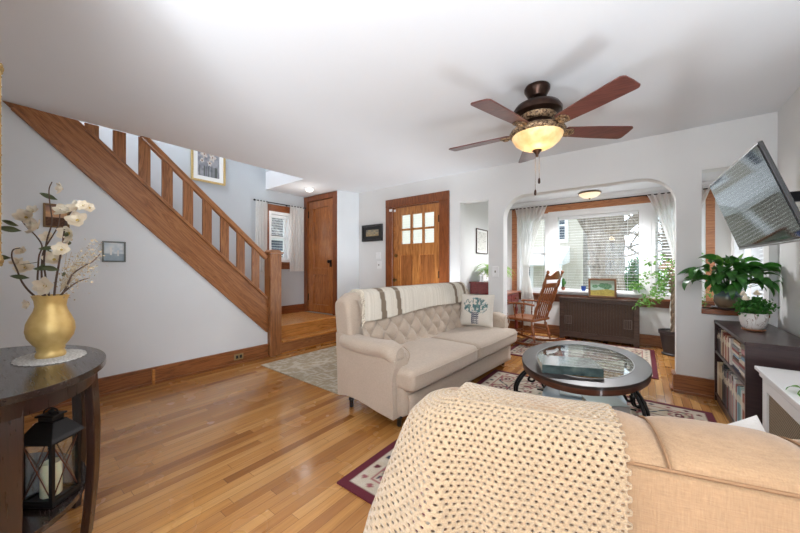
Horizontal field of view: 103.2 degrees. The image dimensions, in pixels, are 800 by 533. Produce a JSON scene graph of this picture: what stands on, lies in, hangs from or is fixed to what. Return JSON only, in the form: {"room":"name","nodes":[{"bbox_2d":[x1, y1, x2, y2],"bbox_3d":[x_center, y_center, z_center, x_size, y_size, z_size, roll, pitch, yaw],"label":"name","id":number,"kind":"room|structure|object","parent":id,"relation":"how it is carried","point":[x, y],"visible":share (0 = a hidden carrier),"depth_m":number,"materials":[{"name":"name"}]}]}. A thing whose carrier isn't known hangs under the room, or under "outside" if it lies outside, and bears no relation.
{"room":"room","nodes":[
{"label":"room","id":0,"kind":"room"},
{"bbox_2d":[0,100,267,377],"bbox_3d":[-2.451,-0.049,3.279,0.130,2.430,2.260,0,0,37],"label":"wall","id":1,"kind":"structure","parent":0,"point":[150,309],"depth_m":2.89,"materials":[{"name":"white paint"}]},
{"bbox_2d":[43,203,69,227],"bbox_3d":[-2.849,-0.419,2.630,0.017,0.195,0.150,0,0,37],"label":"picture frame","id":2,"kind":"object","parent":1,"relation":"attached to","point":[46,209],"visible":0.62,"depth_m":2.61,"materials":[{"name":"brown wood"}]},
{"bbox_2d":[46,205,66,225],"bbox_3d":[-2.853,-0.419,2.632,0.001,0.167,0.122,0,0,37],"label":"artwork","id":3,"kind":"object","parent":2,"relation":"attached to","point":[48,215],"depth_m":2.62},
{"bbox_2d":[102,241,125,261],"bbox_3d":[-2.631,-0.136,2.919,0.015,0.190,0.165,0,0,37],"label":"picture frame","id":4,"kind":"object","parent":1,"relation":"attached to","point":[114,251],"visible":1,"depth_m":2.92,"materials":[{"name":"grey metal"}]},
{"bbox_2d":[33,344,268,413],"bbox_3d":[-2.389,1.083,3.220,0.040,0.165,2.240,0,0,37],"label":"baseboard","id":5,"kind":"structure","parent":1,"relation":"attached to","point":[109,385],"depth_m":3.27,"materials":[{"name":"brown wood"}]},
{"bbox_2d":[151,369,154,384],"bbox_3d":[-2.434,1.090,3.128,0.034,0.148,0.024,0,0,37],"label":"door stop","id":6,"kind":"object","parent":5,"relation":"on","point":[152,370],"visible":1,"depth_m":3.12,"materials":[{"name":"brown wood"}]},
{"bbox_2d":[36,109,306,311],"bbox_3d":[-3.128,-1.284,4.107,0.150,4.900,5.360,0,0,37],"label":"wall","id":7,"kind":"structure","parent":0,"point":[245,183],"depth_m":4.78,"materials":[{"name":"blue paint"}]},
{"bbox_2d":[191,150,225,185],"bbox_3d":[-2.715,-1.489,4.503,0.024,0.600,0.450,0,0,37],"label":"picture frame","id":8,"kind":"object","parent":7,"relation":"attached to","point":[208,168],"visible":0.74,"depth_m":4.50,"materials":[{"name":"gold metal"}]},
{"bbox_2d":[198,151,218,178],"bbox_3d":[-2.720,-1.489,4.506,0.001,0.434,0.284,0,0,37],"label":"artwork","id":9,"kind":"object","parent":8,"relation":"attached to","point":[208,165],"depth_m":4.50},
{"bbox_2d":[267,204,289,268],"bbox_3d":[-2.030,-0.494,5.389,0.050,1.080,0.650,0,0,37],"label":"trim","id":10,"kind":"structure","parent":7,"relation":"attached to","point":[284,265],"depth_m":5.34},
{"bbox_2d":[269,211,289,261],"bbox_3d":[-2.105,-0.499,5.446,0.162,0.850,0.410,0,0,37],"label":"window","id":11,"kind":"structure","parent":7,"relation":"in","point":[287,221],"depth_m":5.54,"materials":[{"name":"white paint"}]},
{"bbox_2d":[271,214,286,255],"bbox_3d":[-2.094,-0.527,5.438,0.041,0.694,0.310,0,0,37],"label":"window blind","id":12,"kind":"object","parent":11,"relation":"attached to","point":[272,216],"visible":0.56,"depth_m":5.45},
{"bbox_2d":[253,199,305,208],"bbox_3d":[-2.019,-1.049,5.362,0.083,0.032,0.970,0,0,37],"label":"curtain rod","id":13,"kind":"object","parent":7,"relation":"attached to","point":[253,199],"visible":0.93,"depth_m":5.29,"materials":[{"name":"black metal"}]},
{"bbox_2d":[255,199,267,271],"bbox_3d":[-2.211,-0.486,5.068,0.040,1.145,0.200,0,0,37],"label":"curtain","id":14,"kind":"object","parent":13,"relation":"hanging from","point":[261,207],"visible":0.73,"depth_m":5.07,"materials":[{"name":"white fabric"}]},
{"bbox_2d":[290,205,303,270],"bbox_3d":[-1.815,-0.486,5.590,0.040,1.145,0.290,0,0,37],"label":"curtain","id":15,"kind":"object","parent":13,"relation":"hanging from","point":[296,214],"visible":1,"depth_m":5.57,"materials":[{"name":"white fabric"}]},
{"bbox_2d":[281,304,304,313],"bbox_3d":[-2.098,0.746,5.315,0.032,0.140,1.330,0,0,37],"label":"baseboard","id":16,"kind":"structure","parent":7,"relation":"attached to","point":[286,309],"depth_m":5.57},
{"bbox_2d":[307,190,358,315],"bbox_3d":[-1.248,-0.049,5.724,1.190,2.430,0.510,0,0,37],"label":"wall","id":17,"kind":"structure","parent":0,"point":[347,202],"depth_m":5.34,"materials":[{"name":"white paint"}]},
{"bbox_2d":[304,191,336,314],"bbox_3d":[-1.387,-0.220,5.532,0.898,2.068,0.124,0,0,37],"label":"door","id":18,"kind":"structure","parent":17,"relation":"in","point":[320,213],"depth_m":5.57,"materials":[{"name":"brown wood"}]},
{"bbox_2d":[24,331,729,532],"bbox_3d":[-0.686,1.226,2.404,6.200,0.120,9.200,0,0,37],"label":"floor","id":19,"kind":"structure","parent":0,"point":[246,447],"depth_m":2.04,"materials":[{"name":"brown wood"}]},
{"bbox_2d":[0,345,105,532],"bbox_3d":[-1.526,0.786,1.381,0.980,0.760,0.345,0,0,37],"label":"console table","id":20,"kind":"object","parent":19,"relation":"on","point":[24,391],"visible":0.89,"depth_m":1.19,"materials":[{"name":"brown wood"}]},
{"bbox_2d":[10,349,86,366],"bbox_3d":[-1.561,0.403,1.417,0.324,0.004,0.229,0,0,37],"label":"doily","id":21,"kind":"object","parent":20,"relation":"on","point":[72,354],"visible":0.65,"depth_m":1.37,"materials":[{"name":"white fabric"}]},
{"bbox_2d":[24,294,75,358],"bbox_3d":[-1.561,0.264,1.417,0.157,0.273,0.157,0,0,37],"label":"vase","id":22,"kind":"object","parent":21,"relation":"on","point":[50,325],"visible":0.98,"depth_m":1.38,"materials":[{"name":"gold metal"}]},
{"bbox_2d":[1,182,106,308],"bbox_3d":[-1.537,-0.090,1.415,0.472,0.572,0.171,0,0,0],"label":"flower arrangement","id":23,"kind":"object","parent":22,"relation":"in","point":[42,286],"visible":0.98,"depth_m":1.41,"materials":[{"name":"beige plant"}]},
{"bbox_2d":[23,407,84,508],"bbox_3d":[-1.382,0.738,1.256,0.142,0.363,0.130,0,0,-1],"label":"lantern","id":24,"kind":"object","parent":20,"relation":"on","point":[51,428],"visible":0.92,"depth_m":1.23,"materials":[{"name":"black metal"}]},
{"bbox_2d":[39,457,62,498],"bbox_3d":[-1.382,0.833,1.256,0.062,0.134,0.062,0,0,37],"label":"pillar candle","id":25,"kind":"object","parent":24,"relation":"in","point":[44,470],"visible":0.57,"depth_m":1.23,"materials":[{"name":"beige wax"}]},
{"bbox_2d":[22,452,85,532],"bbox_3d":[-1.544,0.932,1.357,0.800,0.023,0.285,0,0,37],"label":"shelf","id":26,"kind":"object","parent":20,"relation":"attached to","point":[33,520],"depth_m":1.26,"materials":[{"name":"brown wood"}]},
{"bbox_2d":[2,100,283,356],"bbox_3d":[-2.710,-0.109,3.607,1.119,2.550,2.380,0,0,37],"label":"staircase","id":27,"kind":"structure","parent":19,"relation":"on","point":[79,143],"depth_m":3.28,"materials":[{"name":"brown wood"}]},
{"bbox_2d":[261,346,337,393],"bbox_3d":[-0.634,1.161,3.896,1.380,0.008,1.500,0,0,38],"label":"entry rug","id":28,"kind":"object","parent":19,"relation":"on","point":[318,368],"visible":0.35,"depth_m":3.63,"materials":[{"name":"fabric"}]},
{"bbox_2d":[281,311,336,353],"bbox_3d":[-1.682,0.991,4.960,1.121,0.350,1.228,0,0,37],"label":"landing","id":29,"kind":"object","parent":19,"relation":"on","point":[299,330],"visible":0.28,"depth_m":4.71,"materials":[{"name":"brown wood"}]},
{"bbox_2d":[335,288,517,426],"bbox_3d":[0.419,0.691,3.178,0.859,0.949,2.128,0,0,40],"label":"tufted sofa","id":30,"kind":"object","parent":19,"relation":"on","point":[388,365],"visible":0.76,"depth_m":2.60,"materials":[{"name":"fabric"}]},
{"bbox_2d":[348,282,466,325],"bbox_3d":[0.170,0.381,3.360,0.315,0.372,1.845,0,0,40],"label":"throw blanket","id":31,"kind":"object","parent":30,"relation":"on","point":[380,302],"visible":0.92,"depth_m":3.05,"materials":[{"name":"fabric"}]},
{"bbox_2d":[396,337,476,391],"bbox_3d":[0.165,0.801,2.742,0.670,0.200,0.990,0,0,40],"label":"seat cushion","id":32,"kind":"object","parent":30,"relation":"on","point":[432,360],"depth_m":2.51,"materials":[{"name":"fabric"}]},
{"bbox_2d":[430,325,516,359],"bbox_3d":[0.807,0.801,3.502,0.670,0.200,0.990,0,0,40],"label":"seat cushion","id":33,"kind":"object","parent":30,"relation":"on","point":[488,341],"depth_m":3.30,"materials":[{"name":"fabric"}]},
{"bbox_2d":[460,294,494,327],"bbox_3d":[0.897,0.511,3.713,0.400,0.369,0.174,0,0,29],"label":"throw pillow","id":34,"kind":"object","parent":30,"relation":"on","point":[476,310],"visible":0.99,"depth_m":3.65,"materials":[{"name":"fabric"}]},
{"bbox_2d":[507,290,520,328],"bbox_3d":[1.568,0.795,5.163,0.395,0.739,1.360,0,0,37],"label":"writing desk","id":35,"kind":"object","parent":19,"relation":"on","point":[512,295],"visible":0.26,"depth_m":5.40,"materials":[{"name":"red wood"}]},
{"bbox_2d":[469,281,487,294],"bbox_3d":[1.333,0.327,4.882,0.340,0.197,0.510,0,0,37],"label":"chest","id":36,"kind":"object","parent":35,"relation":"on","point":[476,287],"visible":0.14,"depth_m":4.70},
{"bbox_2d":[337,369,716,531],"bbox_3d":[1.064,1.161,2.105,1.750,0.008,2.340,0,0,37],"label":"area rug","id":37,"kind":"object","parent":19,"relation":"on","point":[364,481],"visible":0.16,"depth_m":2.43,"materials":[{"name":"fabric"}]},
{"bbox_2d":[513,341,651,416],"bbox_3d":[1.404,0.929,2.433,0.870,0.451,1.326,0,0,36],"label":"coffee table","id":38,"kind":"object","parent":37,"relation":"on","point":[639,378],"visible":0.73,"depth_m":2.13,"materials":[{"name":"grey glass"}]},
{"bbox_2d":[537,355,603,377],"bbox_3d":[1.151,0.678,2.177,0.360,0.055,0.250,0,0,15],"label":"book","id":39,"kind":"object","parent":38,"relation":"on","point":[577,366],"visible":1,"depth_m":2.09,"materials":[{"name":"paper"}]},
{"bbox_2d":[560,390,581,397],"bbox_3d":[1.395,0.989,2.532,0.210,0.012,0.280,0,0,27],"label":"magazine","id":40,"kind":"object","parent":38,"relation":"on","point":[563,393],"visible":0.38,"depth_m":2.43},
{"bbox_2d":[542,386,626,403],"bbox_3d":[1.404,1.000,2.433,0.550,0.008,0.890,0,0,36],"label":"glass shelf","id":41,"kind":"object","parent":38,"relation":"attached to","point":[548,391],"depth_m":2.45,"materials":[{"name":"glass"}]},
{"bbox_2d":[581,395,629,413],"bbox_3d":[1.425,0.965,2.208,0.240,0.060,0.170,0,0,7],"label":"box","id":42,"kind":"object","parent":38,"relation":"on","point":[616,403],"visible":0.41,"depth_m":2.19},
{"bbox_2d":[429,387,799,532],"bbox_3d":[0.795,0.746,0.943,1.220,0.821,0.864,0,0,23],"label":"sofa","id":43,"kind":"object","parent":37,"relation":"on","point":[688,475],"visible":0.51,"depth_m":0.60,"materials":[{"name":"fabric"}]},
{"bbox_2d":[363,382,632,532],"bbox_3d":[0.174,0.625,0.776,0.639,0.599,0.361,0,0,29],"label":"blanket","id":44,"kind":"object","parent":43,"relation":"on","point":[389,508],"visible":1,"depth_m":0.70,"materials":[{"name":"fabric"}]},
{"bbox_2d":[430,387,667,467],"bbox_3d":[0.334,0.505,0.800,0.480,0.341,0.236,0,0,23],"label":"cushion","id":45,"kind":"object","parent":43,"relation":"on","point":[647,447],"depth_m":0.67,"materials":[{"name":"beige fabric"}]},
{"bbox_2d":[642,416,799,493],"bbox_3d":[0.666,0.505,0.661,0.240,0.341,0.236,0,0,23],"label":"cushion","id":46,"kind":"object","parent":43,"relation":"on","point":[695,456],"depth_m":0.59,"materials":[{"name":"beige fabric"}]},
{"bbox_2d":[728,415,765,431],"bbox_3d":[0.833,0.538,0.799,0.331,0.329,0.111,0,0,20],"label":"throw pillow","id":47,"kind":"object","parent":43,"relation":"on","point":[753,422],"visible":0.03,"depth_m":0.79,"materials":[{"name":"white fabric"}]},
{"bbox_2d":[510,335,658,379],"bbox_3d":[2.449,1.161,4.318,1.620,0.008,1.420,0,0,37],"label":"area rug","id":48,"kind":"object","parent":19,"relation":"on","point":[607,362],"visible":0.39,"depth_m":4.12,"materials":[{"name":"fabric"}]},
{"bbox_2d":[507,270,565,345],"bbox_3d":[1.966,0.604,4.826,0.612,1.101,0.882,0,0,-39],"label":"rocking chair","id":49,"kind":"object","parent":48,"relation":"on","point":[522,316],"visible":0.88,"depth_m":4.66,"materials":[{"name":"brown wood"}]},
{"bbox_2d":[558,296,640,347],"bbox_3d":[3.055,0.830,4.903,1.068,0.672,0.195,0,0,37],"label":"radiator cover","id":50,"kind":"object","parent":19,"relation":"on","point":[604,319],"visible":0.87,"depth_m":4.81,"materials":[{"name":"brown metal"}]},
{"bbox_2d":[564,301,632,337],"bbox_3d":[3.011,0.800,4.845,0.906,0.480,0.012,0,0,37],"label":"grille","id":51,"kind":"object","parent":50,"relation":"attached to","point":[604,319],"depth_m":4.83,"materials":[{"name":"wood"}]},
{"bbox_2d":[588,278,616,297],"bbox_3d":[3.139,0.336,4.921,0.370,0.300,0.059,0,0,37],"label":"picture frame","id":52,"kind":"object","parent":50,"relation":"on","point":[597,287],"visible":1,"depth_m":4.92,"materials":[{"name":"wood"}]},
{"bbox_2d":[590,280,613,295],"bbox_3d":[3.142,0.335,4.925,0.314,0.242,0.029,0,0,37],"label":"artwork","id":53,"kind":"object","parent":52,"relation":"attached to","point":[597,287],"depth_m":4.93},
{"bbox_2d":[632,253,712,356],"bbox_3d":[3.625,0.471,4.196,0.862,1.390,0.583,0,0,42],"label":"ficus tree","id":54,"kind":"object","parent":19,"relation":"on","point":[667,335],"visible":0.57,"depth_m":4.19,"materials":[{"name":"green plant"}]},
{"bbox_2d":[714,320,799,423],"bbox_3d":[2.572,0.816,2.275,0.323,0.700,1.036,0,0,37],"label":"bookcase","id":55,"kind":"object","parent":19,"relation":"on","point":[775,347],"visible":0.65,"depth_m":1.95,"materials":[{"name":"brown laminate"}]},
{"bbox_2d":[723,363,728,402],"bbox_3d":[2.701,0.939,2.472,0.255,0.314,0.034,0,0,37],"label":"album","id":56,"kind":"object","parent":55,"relation":"on","point":[724,364],"visible":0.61,"depth_m":2.54,"materials":[{"name":"paper"}]},
{"bbox_2d":[729,375,730,414],"bbox_3d":[2.560,0.955,2.276,0.268,0.282,0.041,0,0,37],"label":"album","id":57,"kind":"object","parent":55,"relation":"on","point":[729,375],"visible":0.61,"depth_m":2.36,"materials":[{"name":"paper"}]},
{"bbox_2d":[729,338,732,364],"bbox_3d":[2.526,0.633,2.311,0.171,0.191,0.040,0,0,37],"label":"book","id":58,"kind":"object","parent":55,"relation":"on","point":[730,339],"visible":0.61,"depth_m":2.35,"materials":[{"name":"paper"}]},
{"bbox_2d":[731,374,735,415],"bbox_3d":[2.534,0.944,2.246,0.263,0.304,0.037,0,0,37],"label":"album","id":59,"kind":"object","parent":55,"relation":"on","point":[732,375],"visible":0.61,"depth_m":2.32,"materials":[{"name":"paper"}]},
{"bbox_2d":[733,376,738,418],"bbox_3d":[2.491,0.941,2.185,0.268,0.310,0.040,0,0,37],"label":"album","id":60,"kind":"object","parent":55,"relation":"on","point":[734,377],"visible":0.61,"depth_m":2.27,"materials":[{"name":"paper"}]},
{"bbox_2d":[734,379,742,421],"bbox_3d":[2.467,0.948,2.156,0.265,0.296,0.033,0,0,37],"label":"album","id":61,"kind":"object","parent":55,"relation":"on","point":[735,380],"visible":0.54,"depth_m":2.22,"materials":[{"name":"paper"}]},
{"bbox_2d":[738,386,744,420],"bbox_3d":[2.391,0.955,2.073,0.243,0.283,0.040,0,0,37],"label":"album","id":62,"kind":"object","parent":55,"relation":"on","point":[739,387],"visible":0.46,"depth_m":2.15,"materials":[{"name":"paper"}]},
{"bbox_2d":[742,393,744,419],"bbox_3d":[2.322,0.962,1.983,0.242,0.267,0.041,0,0,37],"label":"album","id":63,"kind":"object","parent":55,"relation":"on","point":[743,395],"visible":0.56,"depth_m":2.07,"materials":[{"name":"paper"}]},
{"bbox_2d":[731,290,779,331],"bbox_3d":[2.569,0.316,2.313,0.218,0.299,0.238,0,0,30],"label":"plant","id":64,"kind":"object","parent":55,"relation":"on","point":[753,316],"visible":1,"depth_m":2.27,"materials":[{"name":"green plant"}]},
{"bbox_2d":[754,366,799,439],"bbox_3d":[1.940,0.871,1.390,0.355,0.590,0.880,0,0,37],"label":"radiator cover","id":65,"kind":"object","parent":19,"relation":"on","point":[780,405],"visible":0.62,"depth_m":1.62,"materials":[{"name":"white paint"}]},
{"bbox_2d":[769,395,799,439],"bbox_3d":[1.830,0.881,1.473,0.004,0.380,0.700,0,0,37],"label":"grille","id":66,"kind":"object","parent":65,"relation":"attached to","point":[782,422],"depth_m":1.58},
{"bbox_2d":[0,0,799,197],"bbox_3d":[-1.283,-1.404,1.576,6.150,0.280,7.160,0,0,37],"label":"ceiling","id":67,"kind":"structure","parent":0,"point":[326,96],"depth_m":2.06,"materials":[{"name":"paint"}]},
{"bbox_2d":[449,75,640,195],"bbox_3d":[0.930,-0.882,2.245,1.233,0.761,1.271,0,0,37],"label":"ceiling fan","id":68,"kind":"object","parent":67,"relation":"hanging from","point":[540,120],"visible":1,"depth_m":2.11,"materials":[{"name":"brown wood"}]},
{"bbox_2d":[465,201,487,293],"bbox_3d":[1.300,0.016,5.278,0.150,2.300,1.860,0,0,37],"label":"wall","id":69,"kind":"structure","parent":0,"point":[476,214],"depth_m":4.95,"materials":[{"name":"white paint"}]},
{"bbox_2d":[476,228,487,253],"bbox_3d":[1.345,-0.409,5.193,0.019,0.400,0.460,0,0,37],"label":"picture frame","id":70,"kind":"object","parent":69,"relation":"attached to","point":[481,235],"visible":1,"depth_m":5.18,"materials":[{"name":"brown wood"}]},
{"bbox_2d":[477,231,485,250],"bbox_3d":[1.342,-0.409,5.196,0.001,0.308,0.368,0,0,37],"label":"artwork","id":71,"kind":"object","parent":70,"relation":"attached to","point":[481,237],"depth_m":5.18},
{"bbox_2d":[475,264,515,278],"bbox_3d":[1.466,0.108,4.912,0.599,0.305,0.626,0,0,37],"label":"fern","id":72,"kind":"object","parent":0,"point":[486,269],"visible":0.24,"depth_m":4.89,"materials":[{"name":"plant"}]},
{"bbox_2d":[359,111,777,378],"bbox_3d":[1.210,-0.049,4.091,5.220,2.430,0.140,0,0,37],"label":"wall","id":73,"kind":"structure","parent":0,"point":[676,161],"depth_m":3.16,"materials":[{"name":"white paint"}]},
{"bbox_2d":[362,224,382,241],"bbox_3d":[-0.464,-0.556,5.253,0.450,0.275,0.029,0,0,37],"label":"picture frame","id":74,"kind":"object","parent":73,"relation":"attached to","point":[374,232],"visible":1,"depth_m":5.24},
{"bbox_2d":[366,229,378,236],"bbox_3d":[-0.460,-0.556,5.258,0.282,0.107,0.001,0,0,37],"label":"artwork","id":75,"kind":"object","parent":74,"relation":"attached to","point":[375,232],"depth_m":5.25},
{"bbox_2d":[386,190,449,286],"bbox_3d":[0.263,0.056,4.776,1.137,2.220,0.194,0,0,37],"label":"door","id":76,"kind":"structure","parent":73,"relation":"in","point":[412,263],"depth_m":4.73,"materials":[{"name":"brown wood"}]},
{"bbox_2d":[492,267,498,276],"bbox_3d":[1.202,0.066,3.999,0.080,0.130,0.016,0,0,37],"label":"wall switch","id":77,"kind":"object","parent":73,"relation":"attached to","point":[495,270],"visible":1,"depth_m":4.00,"materials":[{"name":"white paint"}]},
{"bbox_2d":[670,369,714,398],"bbox_3d":[1.217,1.083,4.060,4.750,0.165,0.180,0,0,37],"label":"baseboard","id":78,"kind":"structure","parent":73,"relation":"attached to","point":[684,384],"depth_m":2.87,"materials":[{"name":"brown wood"}]},
{"bbox_2d":[701,307,769,317],"bbox_3d":[2.922,0.399,2.791,0.407,0.045,0.200,0,0,37],"label":"trim","id":79,"kind":"structure","parent":73,"relation":"attached to","point":[705,310],"depth_m":2.77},
{"bbox_2d":[677,254,782,310],"bbox_3d":[2.779,0.131,2.710,0.463,0.488,0.598,0,0,-21],"label":"peace lily","id":80,"kind":"object","parent":79,"relation":"on","point":[725,295],"visible":0.98,"depth_m":2.63,"materials":[{"name":"plant"}]},
{"bbox_2d":[713,291,742,307],"bbox_3d":[2.877,0.287,2.781,0.184,0.154,0.184,0,0,37],"label":"pot","id":81,"kind":"object","parent":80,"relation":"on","point":[722,299],"depth_m":2.74,"materials":[{"name":"ceramic"}]},
{"bbox_2d":[507,199,730,335],"bbox_3d":[3.175,0.016,5.117,3.330,2.300,0.150,0,0,37],"label":"wall","id":82,"kind":"structure","parent":0,"point":[652,319],"depth_m":4.64,"materials":[{"name":"white paint"}]},
{"bbox_2d":[517,214,547,292],"bbox_3d":[2.398,-0.224,5.699,0.530,1.380,0.162,0,0,37],"label":"window","id":83,"kind":"structure","parent":82,"relation":"in","point":[519,250],"depth_m":5.70,"materials":[{"name":"white paint"}]},
{"bbox_2d":[521,217,544,286],"bbox_3d":[2.384,-0.209,5.679,0.430,1.310,0.041,0,0,37],"label":"window blind","id":84,"kind":"object","parent":83,"relation":"attached to","point":[543,218],"visible":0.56,"depth_m":5.56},
{"bbox_2d":[509,321,661,347],"bbox_3d":[3.117,1.083,5.041,3.030,0.165,0.040,0,0,37],"label":"baseboard","id":85,"kind":"structure","parent":82,"relation":"attached to","point":[645,340],"depth_m":5.38,"materials":[{"name":"brown wood"}]},
{"bbox_2d":[554,207,643,296],"bbox_3d":[3.165,-0.222,5.116,1.216,1.345,0.162,0,0,37],"label":"window","id":86,"kind":"structure","parent":82,"relation":"in","point":[640,210],"depth_m":4.93,"materials":[{"name":"white paint"}]},
{"bbox_2d":[559,211,637,291],"bbox_3d":[3.150,-0.223,5.097,1.085,1.222,0.041,0,0,37],"label":"window blind","id":87,"kind":"object","parent":86,"relation":"attached to","point":[631,212],"visible":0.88,"depth_m":5.03,"materials":[{"name":"plastic"}]},
{"bbox_2d":[548,202,650,297],"bbox_3d":[3.104,-0.234,5.036,1.395,1.400,0.105,0,0,37],"label":"trim","id":88,"kind":"structure","parent":82,"relation":"attached to","point":[647,206],"depth_m":4.80,"materials":[{"name":"white paint"}]},
{"bbox_2d":[626,282,645,304],"bbox_3d":[3.501,0.402,4.668,0.278,0.347,0.160,0,0,37],"label":"pothos","id":89,"kind":"object","parent":88,"relation":"on","point":[635,289],"visible":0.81,"depth_m":4.69,"materials":[{"name":"plant"}]},
{"bbox_2d":[510,188,707,210],"bbox_3d":[3.114,-1.034,4.996,2.812,0.032,0.104,0,0,37],"label":"curtain rod","id":90,"kind":"object","parent":82,"relation":"attached to","point":[704,188],"visible":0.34,"depth_m":4.96,"materials":[{"name":"black metal"}]},
{"bbox_2d":[515,205,546,325],"bbox_3d":[2.303,-0.002,5.564,0.543,2.095,0.070,0,0,37],"label":"curtain","id":91,"kind":"object","parent":90,"relation":"hanging from","point":[528,219],"visible":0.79,"depth_m":5.60,"materials":[{"name":"white fabric"}]},
{"bbox_2d":[647,187,709,327],"bbox_3d":[3.844,-0.002,4.395,0.674,2.095,0.071,0,0,37],"label":"curtain","id":92,"kind":"object","parent":90,"relation":"hanging from","point":[663,204],"visible":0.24,"depth_m":4.45,"materials":[{"name":"white fabric"}]},
{"bbox_2d":[510,180,714,208],"bbox_3d":[3.102,-1.094,5.021,3.030,0.080,0.090,0,0,37],"label":"trim","id":93,"kind":"structure","parent":82,"relation":"attached to","point":[706,184],"depth_m":4.93,"materials":[{"name":"white paint"}]},
{"bbox_2d":[512,189,714,300],"bbox_3d":[3.134,-0.236,5.038,2.680,1.605,0.026,0,0,37],"label":"trim","id":94,"kind":"structure","parent":82,"relation":"attached to","point":[710,200],"depth_m":4.84,"materials":[{"name":"brown wood"}]},
{"bbox_2d":[519,292,714,307],"bbox_3d":[3.123,0.531,5.024,2.760,0.130,0.060,0,0,37],"label":"trim","id":95,"kind":"structure","parent":82,"relation":"attached to","point":[665,303],"depth_m":4.67,"materials":[{"name":"brown wood"}]},
{"bbox_2d":[651,200,705,300],"bbox_3d":[3.950,-0.224,4.521,0.575,1.380,0.162,0,0,37],"label":"window","id":96,"kind":"structure","parent":82,"relation":"in","point":[653,212],"depth_m":4.61,"materials":[{"name":"white paint"}]},
{"bbox_2d":[656,215,674,294],"bbox_3d":[3.935,-0.209,4.502,0.475,1.310,0.041,0,0,37],"label":"window blind","id":97,"kind":"object","parent":96,"relation":"attached to","point":[656,215],"visible":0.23,"depth_m":4.60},
{"bbox_2d":[514,170,725,203],"bbox_3d":[2.628,-1.194,4.414,3.450,0.120,2.090,0,0,37],"label":"ceiling","id":98,"kind":"structure","parent":0,"point":[711,176],"depth_m":4.67,"materials":[{"name":"paint"}]},
{"bbox_2d":[578,190,600,199],"bbox_3d":[2.892,-1.077,4.835,0.310,0.113,0.310,0,0,37],"label":"flush ceiling light","id":99,"kind":"object","parent":98,"relation":"attached to","point":[593,193],"visible":1,"depth_m":4.75,"materials":[{"name":"white glass"}]},
{"bbox_2d":[710,140,799,249],"bbox_3d":[1.862,-0.323,1.680,0.174,0.432,0.901,0,0,35],"label":"television","id":100,"kind":"object","parent":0,"point":[756,204],"visible":1,"depth_m":1.54,"materials":[{"name":"black plastic"}]},
{"bbox_2d":[778,87,799,336],"bbox_3d":[1.059,-0.049,-0.201,0.150,2.430,7.160,0,0,37],"label":"wall","id":101,"kind":"structure","parent":0,"point":[789,113],"depth_m":2.36,"materials":[{"name":"white paint"}]},
{"bbox_2d":[790,191,799,201],"bbox_3d":[2.014,-0.324,1.525,0.414,0.260,0.309,0,0,37],"label":"wall bracket","id":102,"kind":"object","parent":101,"relation":"attached to","point":[795,194],"visible":0.02,"depth_m":1.54,"materials":[{"name":"black metal"}]},
{"bbox_3d":[-3.068,-0.049,0.383,2.650,2.430,3.100,0,0,37],"label":"wall","id":103,"kind":"structure","parent":0,"visible":0},
{"bbox_2d":[0,63,3,265],"bbox_3d":[-1.587,-0.339,1.234,0.658,0.678,0.042,0,0,37],"label":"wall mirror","id":104,"kind":"object","parent":103,"relation":"attached to","point":[1,64],"visible":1,"depth_m":1.05,"materials":[{"name":"gold glass"}]},
{"bbox_3d":[3.833,0.016,3.355,0.150,2.300,1.860,0,0,37],"label":"wall","id":105,"kind":"structure","parent":0,"visible":0},
{"bbox_2d":[731,233,733,269],"bbox_3d":[3.751,-0.234,3.411,0.050,1.600,1.730,0,0,37],"label":"trim","id":106,"kind":"structure","parent":105,"relation":"attached to","point":[732,237],"depth_m":4.02,"materials":[{"name":"white paint"}]},
{"bbox_2d":[734,239,749,298],"bbox_3d":[4.061,-0.234,3.665,0.162,1.360,0.750,0,0,37],"label":"window","id":107,"kind":"structure","parent":105,"relation":"in","point":[736,248],"depth_m":3.94,"materials":[{"name":"glass"}]},
{"bbox_2d":[750,246,763,299],"bbox_3d":[3.608,-0.234,3.068,0.162,1.360,0.750,0,0,37],"label":"window","id":108,"kind":"structure","parent":105,"relation":"in","point":[753,251],"depth_m":3.36,"materials":[{"name":"glass"}]},
{"label":"outside","id":109,"kind":"structure","parent":0,"visible":0},
{"bbox_3d":[11.132,1.766,22.936,70.000,0.100,70.000,0,0,37],"label":"ground","id":110,"kind":"structure","parent":109,"visible":0},
{"bbox_2d":[271,218,282,256],"bbox_3d":[-7.220,-1.084,10.502,6.500,5.600,10.700,0,0,37],"label":"cottage","id":111,"kind":"structure","parent":110,"relation":"on","point":[273,247],"depth_m":10.04,"materials":[{"name":"beige"}]},
{"bbox_2d":[403,212,590,288],"bbox_3d":[4.381,-2.259,14.910,8.650,7.950,7.650,0,0,37],"label":"neighbor house","id":112,"kind":"structure","parent":110,"relation":"on","point":[572,272],"depth_m":10.73,"materials":[{"name":"beige"}]},
{"bbox_2d":[577,212,671,290],"bbox_3d":[7.218,-1.572,7.766,5.507,6.578,3.509,0,0,37],"label":"street tree","id":113,"kind":"object","parent":110,"relation":"on","point":[609,261],"visible":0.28,"depth_m":8.07,"materials":[{"name":"grey plant"}]},
{"bbox_2d":[624,256,663,291],"bbox_3d":[6.645,0.703,8.767,1.222,2.025,1.197,0,0,37],"label":"bush","id":114,"kind":"object","parent":110,"relation":"on","point":[634,266],"visible":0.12,"depth_m":8.69,"materials":[{"name":"green plant"}]},
{"bbox_2d":[634,219,671,291],"bbox_3d":[19.354,-3.273,13.045,15.764,10.032,9.363,0,0,35],"label":"trees","id":115,"kind":"object","parent":110,"relation":"on","point":[658,219],"visible":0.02,"depth_m":16.81,"materials":[{"name":"grey plant"}]},
{"bbox_2d":[659,259,673,289],"bbox_3d":[10.343,0.466,10.981,2.600,2.500,2.252,0,0,37],"label":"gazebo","id":116,"kind":"object","parent":110,"relation":"on","point":[670,259],"visible":0.02,"depth_m":11.30,"materials":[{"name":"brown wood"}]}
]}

